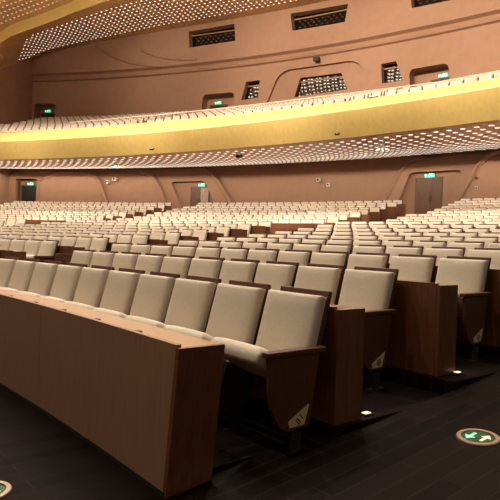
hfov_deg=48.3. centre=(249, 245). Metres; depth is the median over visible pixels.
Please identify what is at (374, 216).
row desk
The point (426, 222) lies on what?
seat
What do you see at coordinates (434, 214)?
seat
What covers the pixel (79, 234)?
seat
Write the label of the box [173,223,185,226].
seat
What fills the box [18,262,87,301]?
seat
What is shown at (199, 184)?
exit sign
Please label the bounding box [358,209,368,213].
seat
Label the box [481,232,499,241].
seat
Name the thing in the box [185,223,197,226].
seat
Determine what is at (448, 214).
seat
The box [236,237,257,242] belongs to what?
seat
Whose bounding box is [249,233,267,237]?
seat
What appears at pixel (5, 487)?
exit sign
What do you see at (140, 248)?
seat
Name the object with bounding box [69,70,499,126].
rail
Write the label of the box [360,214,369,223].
row desk
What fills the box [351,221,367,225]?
seat
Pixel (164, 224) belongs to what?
seat
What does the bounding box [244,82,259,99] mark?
window
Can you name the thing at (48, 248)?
seat
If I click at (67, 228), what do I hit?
seat
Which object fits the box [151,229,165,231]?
seat
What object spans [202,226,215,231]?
seat
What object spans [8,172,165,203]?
trim
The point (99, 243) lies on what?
seat
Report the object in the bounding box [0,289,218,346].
countertop
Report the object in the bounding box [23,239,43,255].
seat
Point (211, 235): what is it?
row desk
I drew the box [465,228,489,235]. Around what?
seat
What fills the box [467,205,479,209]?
seat
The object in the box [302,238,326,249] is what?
seat
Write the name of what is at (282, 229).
row desk
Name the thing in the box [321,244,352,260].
seat
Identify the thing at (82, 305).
seat cushion
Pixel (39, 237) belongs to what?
seat
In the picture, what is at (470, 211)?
seat
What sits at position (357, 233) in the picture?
seat
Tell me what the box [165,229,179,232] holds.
seat
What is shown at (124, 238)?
seat
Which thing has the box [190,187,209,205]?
door
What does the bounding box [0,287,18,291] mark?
seat cushion
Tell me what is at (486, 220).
seat
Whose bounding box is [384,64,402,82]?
window
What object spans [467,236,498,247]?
seat
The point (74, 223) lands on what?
seat
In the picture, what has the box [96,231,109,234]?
seat
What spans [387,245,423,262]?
seat
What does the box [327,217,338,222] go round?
seat
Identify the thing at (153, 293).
seat
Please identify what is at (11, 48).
ceiling
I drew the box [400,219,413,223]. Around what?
seat
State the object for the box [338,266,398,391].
seat
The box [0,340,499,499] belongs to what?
floor
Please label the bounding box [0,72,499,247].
seats
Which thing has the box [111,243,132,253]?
seat
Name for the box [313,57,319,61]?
wall speaker
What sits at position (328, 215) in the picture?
seat
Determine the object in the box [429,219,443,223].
seat
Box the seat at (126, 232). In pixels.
[122,231,136,234]
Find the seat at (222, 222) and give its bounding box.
[220,221,232,224]
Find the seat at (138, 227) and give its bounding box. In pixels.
[137,226,149,228]
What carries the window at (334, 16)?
in the wall at (458, 38)
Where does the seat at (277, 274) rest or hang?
on the floor
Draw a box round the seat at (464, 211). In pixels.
[454,210,466,213]
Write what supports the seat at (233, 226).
on the floor
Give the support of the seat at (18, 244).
on the floor
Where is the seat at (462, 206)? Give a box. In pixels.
[454,205,466,208]
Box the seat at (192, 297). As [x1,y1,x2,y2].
[125,275,221,332]
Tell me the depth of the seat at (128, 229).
17.79 m
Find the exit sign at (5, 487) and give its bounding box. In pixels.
[0,480,11,498]
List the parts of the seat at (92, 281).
backrest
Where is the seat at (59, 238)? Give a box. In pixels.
[48,236,63,245]
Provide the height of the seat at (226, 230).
0.958 m
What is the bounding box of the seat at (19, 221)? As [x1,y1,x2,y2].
[9,219,26,226]
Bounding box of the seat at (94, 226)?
[90,225,102,227]
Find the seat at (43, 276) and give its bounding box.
[0,260,63,295]
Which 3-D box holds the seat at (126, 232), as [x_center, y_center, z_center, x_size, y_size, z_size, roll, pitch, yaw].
[-3.591,0.067,15.827,0.560,0.958,0.613,2,0,36]
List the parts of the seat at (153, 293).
backrest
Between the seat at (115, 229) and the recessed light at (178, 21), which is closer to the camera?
the seat at (115, 229)
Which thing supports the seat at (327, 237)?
on the floor
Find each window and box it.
[192,27,234,46]
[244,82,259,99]
[294,8,346,29]
[296,74,346,96]
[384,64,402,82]
[414,0,448,6]
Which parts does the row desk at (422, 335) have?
panel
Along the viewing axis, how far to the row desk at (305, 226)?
16.35 m
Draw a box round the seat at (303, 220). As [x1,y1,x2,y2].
[301,219,312,222]
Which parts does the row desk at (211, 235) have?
panel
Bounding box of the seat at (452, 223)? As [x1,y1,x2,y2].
[443,221,462,226]
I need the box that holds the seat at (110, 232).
[109,231,122,234]
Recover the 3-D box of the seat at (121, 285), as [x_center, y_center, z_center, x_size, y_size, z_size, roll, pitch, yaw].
[-1.377,0.704,5.265,0.608,0.957,0.570,2,0,-42]
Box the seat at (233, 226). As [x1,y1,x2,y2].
[224,224,237,228]
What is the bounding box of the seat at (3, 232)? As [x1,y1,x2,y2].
[0,231,12,234]
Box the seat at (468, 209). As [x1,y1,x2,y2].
[460,208,473,212]
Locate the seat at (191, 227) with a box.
[188,226,201,229]
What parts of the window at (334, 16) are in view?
frame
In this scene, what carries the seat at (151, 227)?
on the floor
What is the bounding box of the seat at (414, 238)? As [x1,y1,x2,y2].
[406,236,433,245]
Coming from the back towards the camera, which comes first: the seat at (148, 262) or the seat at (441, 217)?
the seat at (441, 217)
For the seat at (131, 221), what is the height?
0.958 m
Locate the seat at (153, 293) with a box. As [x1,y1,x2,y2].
[93,271,179,323]
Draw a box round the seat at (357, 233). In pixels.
[353,231,374,238]
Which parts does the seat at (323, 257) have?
backrest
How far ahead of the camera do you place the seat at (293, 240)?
10.70 m
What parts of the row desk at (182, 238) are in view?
panel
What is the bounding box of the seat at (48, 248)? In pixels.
[26,240,58,262]
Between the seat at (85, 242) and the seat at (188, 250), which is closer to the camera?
the seat at (188, 250)
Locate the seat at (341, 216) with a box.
[337,214,347,219]
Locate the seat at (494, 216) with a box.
[484,215,499,220]
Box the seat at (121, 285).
[65,268,144,314]
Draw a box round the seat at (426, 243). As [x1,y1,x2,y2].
[415,240,446,254]
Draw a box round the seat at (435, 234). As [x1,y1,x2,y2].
[425,232,449,240]
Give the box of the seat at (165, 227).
[162,226,175,229]
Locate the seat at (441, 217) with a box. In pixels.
[438,216,452,219]
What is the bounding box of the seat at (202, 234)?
[192,229,208,240]
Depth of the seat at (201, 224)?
19.36 m
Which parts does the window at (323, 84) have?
frame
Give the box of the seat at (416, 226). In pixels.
[409,224,428,230]
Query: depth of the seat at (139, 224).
21.01 m
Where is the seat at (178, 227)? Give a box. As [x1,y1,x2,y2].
[175,226,188,229]
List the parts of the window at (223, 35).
frame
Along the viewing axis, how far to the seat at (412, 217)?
21.06 m
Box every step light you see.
[361,411,373,416]
[451,371,462,374]
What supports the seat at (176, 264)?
on the floor
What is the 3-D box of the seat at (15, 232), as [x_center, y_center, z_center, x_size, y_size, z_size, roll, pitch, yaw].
[-7.138,0.055,16.649,0.560,0.958,0.613,2,0,32]
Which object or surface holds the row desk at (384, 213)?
on the floor
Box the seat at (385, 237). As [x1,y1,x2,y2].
[379,235,404,244]
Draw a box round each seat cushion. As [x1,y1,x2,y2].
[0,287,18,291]
[18,291,40,296]
[26,255,34,258]
[40,296,65,302]
[65,301,94,309]
[93,308,127,317]
[125,315,166,327]
[163,325,225,364]
[211,337,267,377]
[457,292,461,316]
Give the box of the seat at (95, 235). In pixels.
[89,233,103,237]
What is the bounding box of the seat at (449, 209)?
[447,208,459,210]
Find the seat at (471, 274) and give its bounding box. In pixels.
[435,256,491,361]
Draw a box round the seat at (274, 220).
[268,219,278,222]
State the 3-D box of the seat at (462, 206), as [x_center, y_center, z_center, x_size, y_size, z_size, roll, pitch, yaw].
[8.931,-1.242,23.833,0.560,0.958,0.613,2,0,41]
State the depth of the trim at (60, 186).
40.51 m
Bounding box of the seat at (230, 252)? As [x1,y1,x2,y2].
[220,247,249,260]
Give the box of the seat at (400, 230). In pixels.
[394,228,414,234]
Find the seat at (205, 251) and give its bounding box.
[194,246,222,258]
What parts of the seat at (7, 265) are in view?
backrest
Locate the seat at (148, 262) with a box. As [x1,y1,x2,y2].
[135,253,166,274]
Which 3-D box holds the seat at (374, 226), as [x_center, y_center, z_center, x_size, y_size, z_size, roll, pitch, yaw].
[3.382,-0.107,15.086,0.560,0.958,0.613,2,0,43]
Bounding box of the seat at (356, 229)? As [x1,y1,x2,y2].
[353,228,371,234]
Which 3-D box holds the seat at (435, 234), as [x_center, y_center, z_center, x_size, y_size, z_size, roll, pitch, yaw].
[3.660,0.200,11.190,0.608,0.957,0.570,2,0,-44]
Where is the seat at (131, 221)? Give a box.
[128,220,138,222]
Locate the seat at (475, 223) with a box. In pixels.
[464,221,484,226]
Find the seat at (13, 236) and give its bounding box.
[7,234,22,239]
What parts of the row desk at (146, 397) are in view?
panel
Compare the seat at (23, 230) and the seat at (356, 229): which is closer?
the seat at (356, 229)
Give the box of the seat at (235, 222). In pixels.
[233,221,245,224]
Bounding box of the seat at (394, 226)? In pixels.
[389,224,407,229]
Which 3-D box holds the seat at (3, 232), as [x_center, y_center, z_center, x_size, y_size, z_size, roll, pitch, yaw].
[-7.636,0.038,16.951,0.560,0.958,0.613,2,0,31]
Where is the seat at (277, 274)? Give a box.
[254,261,298,290]
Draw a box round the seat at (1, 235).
[0,234,9,238]
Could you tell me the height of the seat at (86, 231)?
0.958 m
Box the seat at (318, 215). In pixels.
[315,214,325,216]
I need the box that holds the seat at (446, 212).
[440,211,453,215]
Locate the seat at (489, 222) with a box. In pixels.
[486,221,499,226]
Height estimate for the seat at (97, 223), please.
0.958 m
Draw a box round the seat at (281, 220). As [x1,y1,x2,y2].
[279,219,289,222]
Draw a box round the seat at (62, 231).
[58,230,70,232]
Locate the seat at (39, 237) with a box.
[34,235,49,240]
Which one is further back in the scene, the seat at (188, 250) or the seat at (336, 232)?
the seat at (336, 232)
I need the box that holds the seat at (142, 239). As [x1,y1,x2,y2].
[132,234,149,244]
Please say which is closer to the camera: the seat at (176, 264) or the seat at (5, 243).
the seat at (176, 264)
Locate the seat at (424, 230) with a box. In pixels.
[416,228,438,235]
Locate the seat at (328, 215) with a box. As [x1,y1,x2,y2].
[326,214,336,216]
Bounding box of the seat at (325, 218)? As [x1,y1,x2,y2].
[316,217,327,222]
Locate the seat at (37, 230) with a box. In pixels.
[34,229,46,232]
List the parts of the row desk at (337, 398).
panel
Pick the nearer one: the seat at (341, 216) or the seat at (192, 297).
the seat at (192, 297)
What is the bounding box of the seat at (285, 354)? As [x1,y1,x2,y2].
[211,286,331,457]
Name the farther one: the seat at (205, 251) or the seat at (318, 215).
the seat at (318, 215)
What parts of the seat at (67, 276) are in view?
backrest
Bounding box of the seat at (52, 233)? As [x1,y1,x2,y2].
[49,232,62,236]
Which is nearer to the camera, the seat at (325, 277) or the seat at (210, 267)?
the seat at (325, 277)
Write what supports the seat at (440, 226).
on the floor
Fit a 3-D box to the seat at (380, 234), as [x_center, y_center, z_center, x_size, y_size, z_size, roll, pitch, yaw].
[2.847,0.171,12.024,0.570,0.957,0.608,2,0,45]
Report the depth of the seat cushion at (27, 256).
11.27 m
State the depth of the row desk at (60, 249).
11.51 m
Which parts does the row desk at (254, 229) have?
panel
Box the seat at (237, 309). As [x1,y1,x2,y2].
[163,280,270,431]
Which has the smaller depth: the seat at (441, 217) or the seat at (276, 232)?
the seat at (276, 232)
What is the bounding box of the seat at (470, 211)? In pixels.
[468,210,481,215]
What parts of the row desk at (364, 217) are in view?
panel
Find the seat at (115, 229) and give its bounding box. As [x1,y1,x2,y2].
[112,228,125,231]
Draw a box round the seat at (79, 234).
[75,233,89,237]
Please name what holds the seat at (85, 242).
on the floor
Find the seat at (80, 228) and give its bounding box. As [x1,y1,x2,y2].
[76,227,87,230]
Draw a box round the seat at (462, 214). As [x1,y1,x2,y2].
[460,213,474,217]
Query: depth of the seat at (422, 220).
19.83 m
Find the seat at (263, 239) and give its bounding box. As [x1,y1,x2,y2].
[257,237,278,243]
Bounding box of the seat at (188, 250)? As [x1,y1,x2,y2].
[172,245,197,256]
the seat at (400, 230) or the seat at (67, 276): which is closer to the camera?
the seat at (67, 276)
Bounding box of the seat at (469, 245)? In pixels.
[449,241,484,255]
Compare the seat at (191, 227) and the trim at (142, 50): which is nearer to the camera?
the seat at (191, 227)
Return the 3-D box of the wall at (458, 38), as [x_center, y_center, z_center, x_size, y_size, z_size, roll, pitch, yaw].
[0.502,-12.160,36.079,50.872,9.600,6.010,2,0,28]
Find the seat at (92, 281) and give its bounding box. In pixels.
[40,265,114,307]
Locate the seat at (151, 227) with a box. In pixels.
[150,226,162,228]
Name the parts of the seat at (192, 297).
backrest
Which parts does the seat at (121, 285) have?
backrest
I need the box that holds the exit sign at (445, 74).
[438,73,448,77]
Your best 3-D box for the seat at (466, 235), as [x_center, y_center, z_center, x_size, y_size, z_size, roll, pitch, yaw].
[4.059,0.214,10.765,0.608,0.957,0.570,2,0,-43]
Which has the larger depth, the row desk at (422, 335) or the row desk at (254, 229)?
the row desk at (254, 229)
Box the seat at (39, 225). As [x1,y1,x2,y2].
[35,224,46,226]
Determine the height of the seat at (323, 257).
0.957 m
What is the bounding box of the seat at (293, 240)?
[279,238,302,245]
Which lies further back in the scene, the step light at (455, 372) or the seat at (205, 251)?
the seat at (205, 251)
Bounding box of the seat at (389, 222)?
[386,221,403,225]
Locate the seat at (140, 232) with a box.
[136,231,150,238]
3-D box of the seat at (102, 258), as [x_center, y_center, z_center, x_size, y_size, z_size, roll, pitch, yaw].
[-2.297,0.553,8.054,0.570,0.957,0.608,2,0,44]
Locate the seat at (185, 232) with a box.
[179,229,193,235]
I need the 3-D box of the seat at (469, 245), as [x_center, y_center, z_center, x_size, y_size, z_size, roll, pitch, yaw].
[3.032,0.412,8.059,0.608,0.957,0.570,2,0,-41]
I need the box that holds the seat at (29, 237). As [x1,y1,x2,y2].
[20,235,35,240]
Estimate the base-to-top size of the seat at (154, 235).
0.958 m
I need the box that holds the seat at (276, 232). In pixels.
[275,231,292,235]
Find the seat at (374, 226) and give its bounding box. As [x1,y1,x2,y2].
[370,224,387,229]
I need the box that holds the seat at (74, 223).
[72,222,82,224]
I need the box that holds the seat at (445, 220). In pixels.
[444,219,459,221]
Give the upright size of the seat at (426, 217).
0.958 m
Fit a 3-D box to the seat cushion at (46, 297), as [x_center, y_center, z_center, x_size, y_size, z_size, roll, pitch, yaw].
[-1.872,0.657,5.646,0.397,0.267,0.480,2,0,-43]
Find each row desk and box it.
[0,250,25,260]
[0,289,224,497]
[13,225,247,236]
[26,220,65,224]
[38,223,269,233]
[54,246,84,258]
[54,253,457,375]
[107,242,116,250]
[135,212,142,215]
[143,216,359,224]
[148,239,167,245]
[154,208,161,212]
[163,212,379,221]
[180,206,397,218]
[180,236,198,240]
[191,204,405,216]
[207,232,223,239]
[245,223,320,232]
[250,304,364,425]
[281,229,491,233]
[305,226,499,229]
[310,260,499,346]
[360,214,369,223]
[369,209,388,222]
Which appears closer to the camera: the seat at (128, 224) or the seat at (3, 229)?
the seat at (3, 229)
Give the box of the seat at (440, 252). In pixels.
[425,246,465,265]
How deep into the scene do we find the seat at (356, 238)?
11.06 m
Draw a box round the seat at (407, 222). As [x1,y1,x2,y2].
[404,221,421,226]
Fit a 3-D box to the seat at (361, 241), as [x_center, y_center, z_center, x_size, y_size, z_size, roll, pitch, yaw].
[1.856,0.371,9.351,0.608,0.957,0.570,2,0,-44]
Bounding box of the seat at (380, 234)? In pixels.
[376,232,398,239]
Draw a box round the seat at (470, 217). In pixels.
[468,216,483,218]
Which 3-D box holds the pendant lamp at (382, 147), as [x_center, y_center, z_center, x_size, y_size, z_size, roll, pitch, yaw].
[5.004,-3.796,20.993,0.382,0.465,0.382,2,0,-28]
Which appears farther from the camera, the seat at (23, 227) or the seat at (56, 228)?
the seat at (23, 227)
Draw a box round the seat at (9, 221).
[4,219,16,225]
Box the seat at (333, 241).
[327,239,353,244]
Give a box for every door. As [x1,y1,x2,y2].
[21,185,35,200]
[41,113,54,116]
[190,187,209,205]
[209,104,227,108]
[414,177,442,213]
[431,77,449,81]
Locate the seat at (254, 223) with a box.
[246,221,258,225]
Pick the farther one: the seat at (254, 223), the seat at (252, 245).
the seat at (254, 223)
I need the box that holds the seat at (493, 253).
[467,248,499,268]
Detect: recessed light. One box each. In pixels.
[0,0,57,23]
[0,149,485,168]
[19,21,179,59]
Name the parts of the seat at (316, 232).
backrest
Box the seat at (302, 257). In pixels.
[277,249,311,265]
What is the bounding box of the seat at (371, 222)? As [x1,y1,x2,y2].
[369,221,385,225]
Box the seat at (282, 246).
[267,242,293,250]
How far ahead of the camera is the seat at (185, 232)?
16.37 m
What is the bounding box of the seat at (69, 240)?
[60,236,78,246]
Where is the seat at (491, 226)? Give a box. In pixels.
[476,224,497,230]
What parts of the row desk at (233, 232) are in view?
panel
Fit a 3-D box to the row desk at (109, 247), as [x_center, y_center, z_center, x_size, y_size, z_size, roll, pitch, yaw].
[-7.219,0.162,15.506,10.748,0.740,0.589,2,0,32]
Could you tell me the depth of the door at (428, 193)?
30.05 m
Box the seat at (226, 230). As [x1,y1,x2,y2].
[216,227,230,235]
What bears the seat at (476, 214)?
on the floor
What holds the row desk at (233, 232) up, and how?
on the floor
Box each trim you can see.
[0,0,108,42]
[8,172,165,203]
[12,168,231,208]
[36,172,108,203]
[95,45,162,66]
[141,49,196,60]
[383,153,497,203]
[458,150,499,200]
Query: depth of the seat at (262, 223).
19.38 m
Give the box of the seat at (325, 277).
[294,263,344,304]
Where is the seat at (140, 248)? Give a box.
[130,243,153,254]
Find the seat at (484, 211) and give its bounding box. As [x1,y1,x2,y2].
[482,210,496,213]
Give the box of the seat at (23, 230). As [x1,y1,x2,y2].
[22,229,34,231]
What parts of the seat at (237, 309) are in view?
backrest, panel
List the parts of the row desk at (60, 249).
panel, panel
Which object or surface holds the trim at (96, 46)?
attached to the wall at (458, 38)
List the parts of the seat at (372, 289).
backrest, panel, number plate, armrest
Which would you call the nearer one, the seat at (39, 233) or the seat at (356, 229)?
the seat at (356, 229)
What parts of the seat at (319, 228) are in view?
backrest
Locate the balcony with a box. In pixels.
[0,78,499,168]
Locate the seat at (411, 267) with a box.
[389,254,436,282]
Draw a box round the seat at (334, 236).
[330,235,353,239]
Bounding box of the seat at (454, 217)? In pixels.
[453,216,467,218]
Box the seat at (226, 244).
[219,241,243,248]
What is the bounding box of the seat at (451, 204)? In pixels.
[448,203,459,205]
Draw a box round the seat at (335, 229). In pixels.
[334,228,351,231]
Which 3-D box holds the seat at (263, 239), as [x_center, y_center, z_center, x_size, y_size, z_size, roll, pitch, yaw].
[0.210,0.313,11.000,0.570,0.957,0.608,2,0,43]
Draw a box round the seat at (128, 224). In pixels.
[126,223,137,225]
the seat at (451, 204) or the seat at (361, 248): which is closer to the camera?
the seat at (361, 248)
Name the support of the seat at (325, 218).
on the floor
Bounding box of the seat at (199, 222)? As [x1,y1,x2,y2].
[196,221,207,223]
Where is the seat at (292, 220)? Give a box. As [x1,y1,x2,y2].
[290,219,301,222]
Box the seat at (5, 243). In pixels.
[0,238,13,249]
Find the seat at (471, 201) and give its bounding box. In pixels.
[466,200,477,204]
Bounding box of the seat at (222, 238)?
[217,236,236,241]
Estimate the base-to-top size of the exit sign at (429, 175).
0.240 m
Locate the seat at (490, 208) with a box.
[488,207,499,212]
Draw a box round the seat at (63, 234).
[62,233,76,236]
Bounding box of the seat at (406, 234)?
[400,232,422,239]
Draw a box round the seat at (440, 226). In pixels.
[430,224,450,230]
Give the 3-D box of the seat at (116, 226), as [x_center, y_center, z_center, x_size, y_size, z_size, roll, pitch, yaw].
[-4.785,-0.237,19.733,0.560,0.958,0.613,2,0,32]
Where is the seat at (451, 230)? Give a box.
[440,228,462,235]
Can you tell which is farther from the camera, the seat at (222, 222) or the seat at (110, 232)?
the seat at (222, 222)
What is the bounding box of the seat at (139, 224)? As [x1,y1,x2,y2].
[137,223,149,225]
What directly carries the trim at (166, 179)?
attached to the wall at (370, 179)
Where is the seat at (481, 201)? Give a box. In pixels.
[478,200,490,204]
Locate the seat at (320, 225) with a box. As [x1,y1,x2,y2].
[317,224,333,227]
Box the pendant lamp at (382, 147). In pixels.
[376,138,388,151]
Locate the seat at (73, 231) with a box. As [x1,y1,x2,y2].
[70,230,83,233]
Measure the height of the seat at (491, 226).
0.957 m
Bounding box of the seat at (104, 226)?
[101,225,113,228]
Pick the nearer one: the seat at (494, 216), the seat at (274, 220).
the seat at (494, 216)
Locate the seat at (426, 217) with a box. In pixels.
[424,216,437,219]
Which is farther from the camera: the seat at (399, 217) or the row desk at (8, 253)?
the seat at (399, 217)
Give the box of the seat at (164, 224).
[161,223,173,226]
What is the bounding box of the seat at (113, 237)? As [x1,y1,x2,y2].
[103,234,118,241]
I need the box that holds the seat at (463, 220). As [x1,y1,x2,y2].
[460,219,475,223]
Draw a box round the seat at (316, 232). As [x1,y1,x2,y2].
[313,231,331,237]
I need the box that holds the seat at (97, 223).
[93,222,103,225]
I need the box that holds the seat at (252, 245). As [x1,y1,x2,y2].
[242,241,267,249]
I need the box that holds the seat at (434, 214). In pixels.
[432,213,445,217]
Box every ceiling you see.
[0,0,74,31]
[0,0,328,68]
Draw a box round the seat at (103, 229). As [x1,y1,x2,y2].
[100,228,112,231]
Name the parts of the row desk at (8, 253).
panel, panel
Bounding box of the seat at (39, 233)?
[36,232,49,235]
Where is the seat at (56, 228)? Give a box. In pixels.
[53,227,64,229]
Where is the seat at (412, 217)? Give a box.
[410,216,423,219]
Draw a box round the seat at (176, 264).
[160,255,193,278]
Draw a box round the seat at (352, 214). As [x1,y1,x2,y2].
[349,212,360,217]
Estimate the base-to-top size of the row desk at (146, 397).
0.786 m
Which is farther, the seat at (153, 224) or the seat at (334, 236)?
the seat at (153, 224)
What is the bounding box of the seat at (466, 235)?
[452,232,478,240]
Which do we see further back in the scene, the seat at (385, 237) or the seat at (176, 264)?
the seat at (385, 237)
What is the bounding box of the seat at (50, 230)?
[46,229,57,232]
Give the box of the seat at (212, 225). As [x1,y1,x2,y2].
[211,224,223,227]
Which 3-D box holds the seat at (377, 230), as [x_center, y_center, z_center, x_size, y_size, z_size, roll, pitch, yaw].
[3.126,0.041,13.556,0.570,0.957,0.608,2,0,44]
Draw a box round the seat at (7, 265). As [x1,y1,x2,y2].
[0,256,21,287]
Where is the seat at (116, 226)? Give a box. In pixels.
[113,225,125,228]
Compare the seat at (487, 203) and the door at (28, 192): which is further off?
the door at (28, 192)
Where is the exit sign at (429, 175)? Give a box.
[424,173,435,177]
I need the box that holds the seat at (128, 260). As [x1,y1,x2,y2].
[112,252,140,270]
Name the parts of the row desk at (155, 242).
panel, panel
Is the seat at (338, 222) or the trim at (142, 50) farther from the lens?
the trim at (142, 50)
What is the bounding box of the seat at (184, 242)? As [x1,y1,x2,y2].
[178,239,199,246]
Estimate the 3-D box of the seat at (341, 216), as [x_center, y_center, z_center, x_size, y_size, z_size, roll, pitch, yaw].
[3.892,-0.876,24.051,0.560,0.958,0.613,2,0,37]
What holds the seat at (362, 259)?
on the floor
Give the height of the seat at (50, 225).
0.958 m
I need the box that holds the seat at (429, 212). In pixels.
[427,211,439,213]
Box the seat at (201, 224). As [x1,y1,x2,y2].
[198,223,210,227]
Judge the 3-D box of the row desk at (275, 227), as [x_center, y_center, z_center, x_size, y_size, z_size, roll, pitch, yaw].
[-2.171,-0.646,24.794,11.897,0.740,0.486,2,0,32]
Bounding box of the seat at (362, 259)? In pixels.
[347,252,389,268]
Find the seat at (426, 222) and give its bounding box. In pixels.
[423,221,441,226]
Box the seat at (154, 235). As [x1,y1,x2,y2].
[150,232,165,239]
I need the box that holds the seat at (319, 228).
[315,227,332,232]
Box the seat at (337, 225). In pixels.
[334,224,350,228]
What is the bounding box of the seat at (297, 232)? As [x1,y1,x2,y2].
[293,231,311,235]
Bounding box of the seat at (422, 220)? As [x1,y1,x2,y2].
[414,219,428,223]
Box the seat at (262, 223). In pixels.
[259,221,272,232]
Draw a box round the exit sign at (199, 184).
[198,183,205,186]
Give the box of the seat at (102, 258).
[89,250,117,267]
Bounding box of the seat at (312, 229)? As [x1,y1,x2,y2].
[298,227,314,233]
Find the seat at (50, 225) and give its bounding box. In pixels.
[46,224,57,227]
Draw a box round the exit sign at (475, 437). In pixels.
[456,428,499,446]
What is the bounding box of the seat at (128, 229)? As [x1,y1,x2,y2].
[125,228,137,231]
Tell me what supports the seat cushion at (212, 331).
on the seat at (237, 309)
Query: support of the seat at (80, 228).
on the floor
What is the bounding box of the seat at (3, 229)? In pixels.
[0,228,10,231]
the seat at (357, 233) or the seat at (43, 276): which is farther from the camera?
the seat at (357, 233)
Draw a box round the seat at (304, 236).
[287,234,307,240]
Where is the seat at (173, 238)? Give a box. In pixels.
[164,232,181,244]
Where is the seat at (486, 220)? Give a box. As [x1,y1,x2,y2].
[476,218,492,222]
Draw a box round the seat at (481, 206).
[480,205,492,209]
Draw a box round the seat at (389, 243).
[383,240,412,252]
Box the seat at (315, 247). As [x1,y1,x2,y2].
[293,243,321,256]
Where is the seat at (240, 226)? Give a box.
[237,224,251,236]
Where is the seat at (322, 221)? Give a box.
[313,219,324,223]
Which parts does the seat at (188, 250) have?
backrest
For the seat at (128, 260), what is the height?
0.957 m
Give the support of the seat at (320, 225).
on the floor
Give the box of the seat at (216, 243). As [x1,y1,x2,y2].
[198,240,220,247]
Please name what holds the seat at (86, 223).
on the floor
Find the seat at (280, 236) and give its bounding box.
[267,234,286,238]
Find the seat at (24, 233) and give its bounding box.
[23,232,37,235]
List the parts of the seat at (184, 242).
backrest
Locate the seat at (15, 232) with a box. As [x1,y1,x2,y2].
[11,231,23,234]
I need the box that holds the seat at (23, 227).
[19,226,30,229]
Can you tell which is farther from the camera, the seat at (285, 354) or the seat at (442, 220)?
the seat at (442, 220)
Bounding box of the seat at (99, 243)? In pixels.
[90,237,109,251]
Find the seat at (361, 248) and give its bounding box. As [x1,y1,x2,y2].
[352,244,385,253]
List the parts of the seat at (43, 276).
backrest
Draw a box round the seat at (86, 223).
[82,222,93,225]
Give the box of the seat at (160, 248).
[150,244,174,256]
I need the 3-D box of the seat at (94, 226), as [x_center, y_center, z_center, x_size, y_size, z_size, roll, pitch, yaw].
[-5.780,-0.272,20.339,0.560,0.958,0.613,2,0,31]
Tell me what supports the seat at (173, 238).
on the floor
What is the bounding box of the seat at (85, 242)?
[75,236,93,249]
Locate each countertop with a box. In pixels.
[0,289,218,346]
[330,304,353,308]
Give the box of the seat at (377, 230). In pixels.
[373,228,392,234]
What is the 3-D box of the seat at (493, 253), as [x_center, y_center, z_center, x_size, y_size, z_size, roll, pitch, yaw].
[2.690,0.504,6.479,0.608,0.957,0.570,2,0,-40]
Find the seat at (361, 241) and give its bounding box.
[353,239,381,246]
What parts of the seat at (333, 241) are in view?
backrest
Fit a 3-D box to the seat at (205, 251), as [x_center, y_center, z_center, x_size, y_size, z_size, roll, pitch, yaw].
[-0.785,0.488,8.374,0.570,0.957,0.608,2,0,45]
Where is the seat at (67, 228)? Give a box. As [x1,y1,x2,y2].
[64,227,76,230]
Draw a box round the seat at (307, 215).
[304,214,314,216]
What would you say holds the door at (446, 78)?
in the wall at (458, 38)
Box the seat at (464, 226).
[452,224,473,230]
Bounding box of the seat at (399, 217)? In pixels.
[397,216,409,219]
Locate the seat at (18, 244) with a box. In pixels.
[9,239,28,251]
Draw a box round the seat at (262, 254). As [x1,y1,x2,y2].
[247,248,279,262]
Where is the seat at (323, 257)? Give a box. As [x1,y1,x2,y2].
[310,251,348,273]
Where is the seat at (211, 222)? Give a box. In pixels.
[208,221,219,223]
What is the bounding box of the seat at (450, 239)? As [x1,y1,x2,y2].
[435,236,464,246]
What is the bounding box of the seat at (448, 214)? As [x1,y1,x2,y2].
[446,213,459,216]
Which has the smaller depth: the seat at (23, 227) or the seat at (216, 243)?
the seat at (216, 243)
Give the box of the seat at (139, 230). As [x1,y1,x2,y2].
[138,229,151,231]
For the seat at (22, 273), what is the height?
0.957 m
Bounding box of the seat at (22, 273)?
[8,258,41,291]
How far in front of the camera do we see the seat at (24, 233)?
16.51 m
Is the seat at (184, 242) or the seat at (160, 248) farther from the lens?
the seat at (184, 242)
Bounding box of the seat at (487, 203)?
[486,202,497,206]
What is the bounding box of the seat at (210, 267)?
[188,256,224,278]
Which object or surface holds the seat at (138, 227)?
on the floor
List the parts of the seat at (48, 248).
panel, armrest, backrest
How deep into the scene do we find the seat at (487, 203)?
24.09 m
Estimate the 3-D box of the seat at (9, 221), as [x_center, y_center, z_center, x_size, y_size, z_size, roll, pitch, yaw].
[-11.235,-0.775,25.910,0.560,0.958,0.613,2,0,22]
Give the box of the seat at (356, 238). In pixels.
[353,235,377,244]
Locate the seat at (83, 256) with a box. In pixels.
[70,249,96,267]
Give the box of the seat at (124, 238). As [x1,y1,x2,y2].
[116,234,133,242]
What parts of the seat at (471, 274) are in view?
backrest, panel, armrest, number plate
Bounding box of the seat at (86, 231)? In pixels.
[83,230,95,233]
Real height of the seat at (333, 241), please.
0.957 m
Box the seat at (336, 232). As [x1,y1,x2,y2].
[332,231,352,235]
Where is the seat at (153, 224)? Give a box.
[149,223,161,225]
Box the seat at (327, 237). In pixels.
[308,234,329,243]
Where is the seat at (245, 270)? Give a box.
[219,258,259,283]
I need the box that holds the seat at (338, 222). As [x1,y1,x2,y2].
[335,221,350,224]
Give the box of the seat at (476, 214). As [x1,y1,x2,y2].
[475,213,489,216]
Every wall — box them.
[0,59,32,203]
[14,149,499,213]
[31,0,499,119]
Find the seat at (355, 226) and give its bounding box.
[351,224,368,229]
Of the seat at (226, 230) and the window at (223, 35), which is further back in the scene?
the window at (223, 35)
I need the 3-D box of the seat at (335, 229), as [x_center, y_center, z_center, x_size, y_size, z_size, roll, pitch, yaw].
[2.277,0.011,14.355,0.570,0.957,0.608,2,0,43]
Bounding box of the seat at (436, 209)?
[434,208,446,211]
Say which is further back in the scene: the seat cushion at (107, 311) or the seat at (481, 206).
the seat at (481, 206)

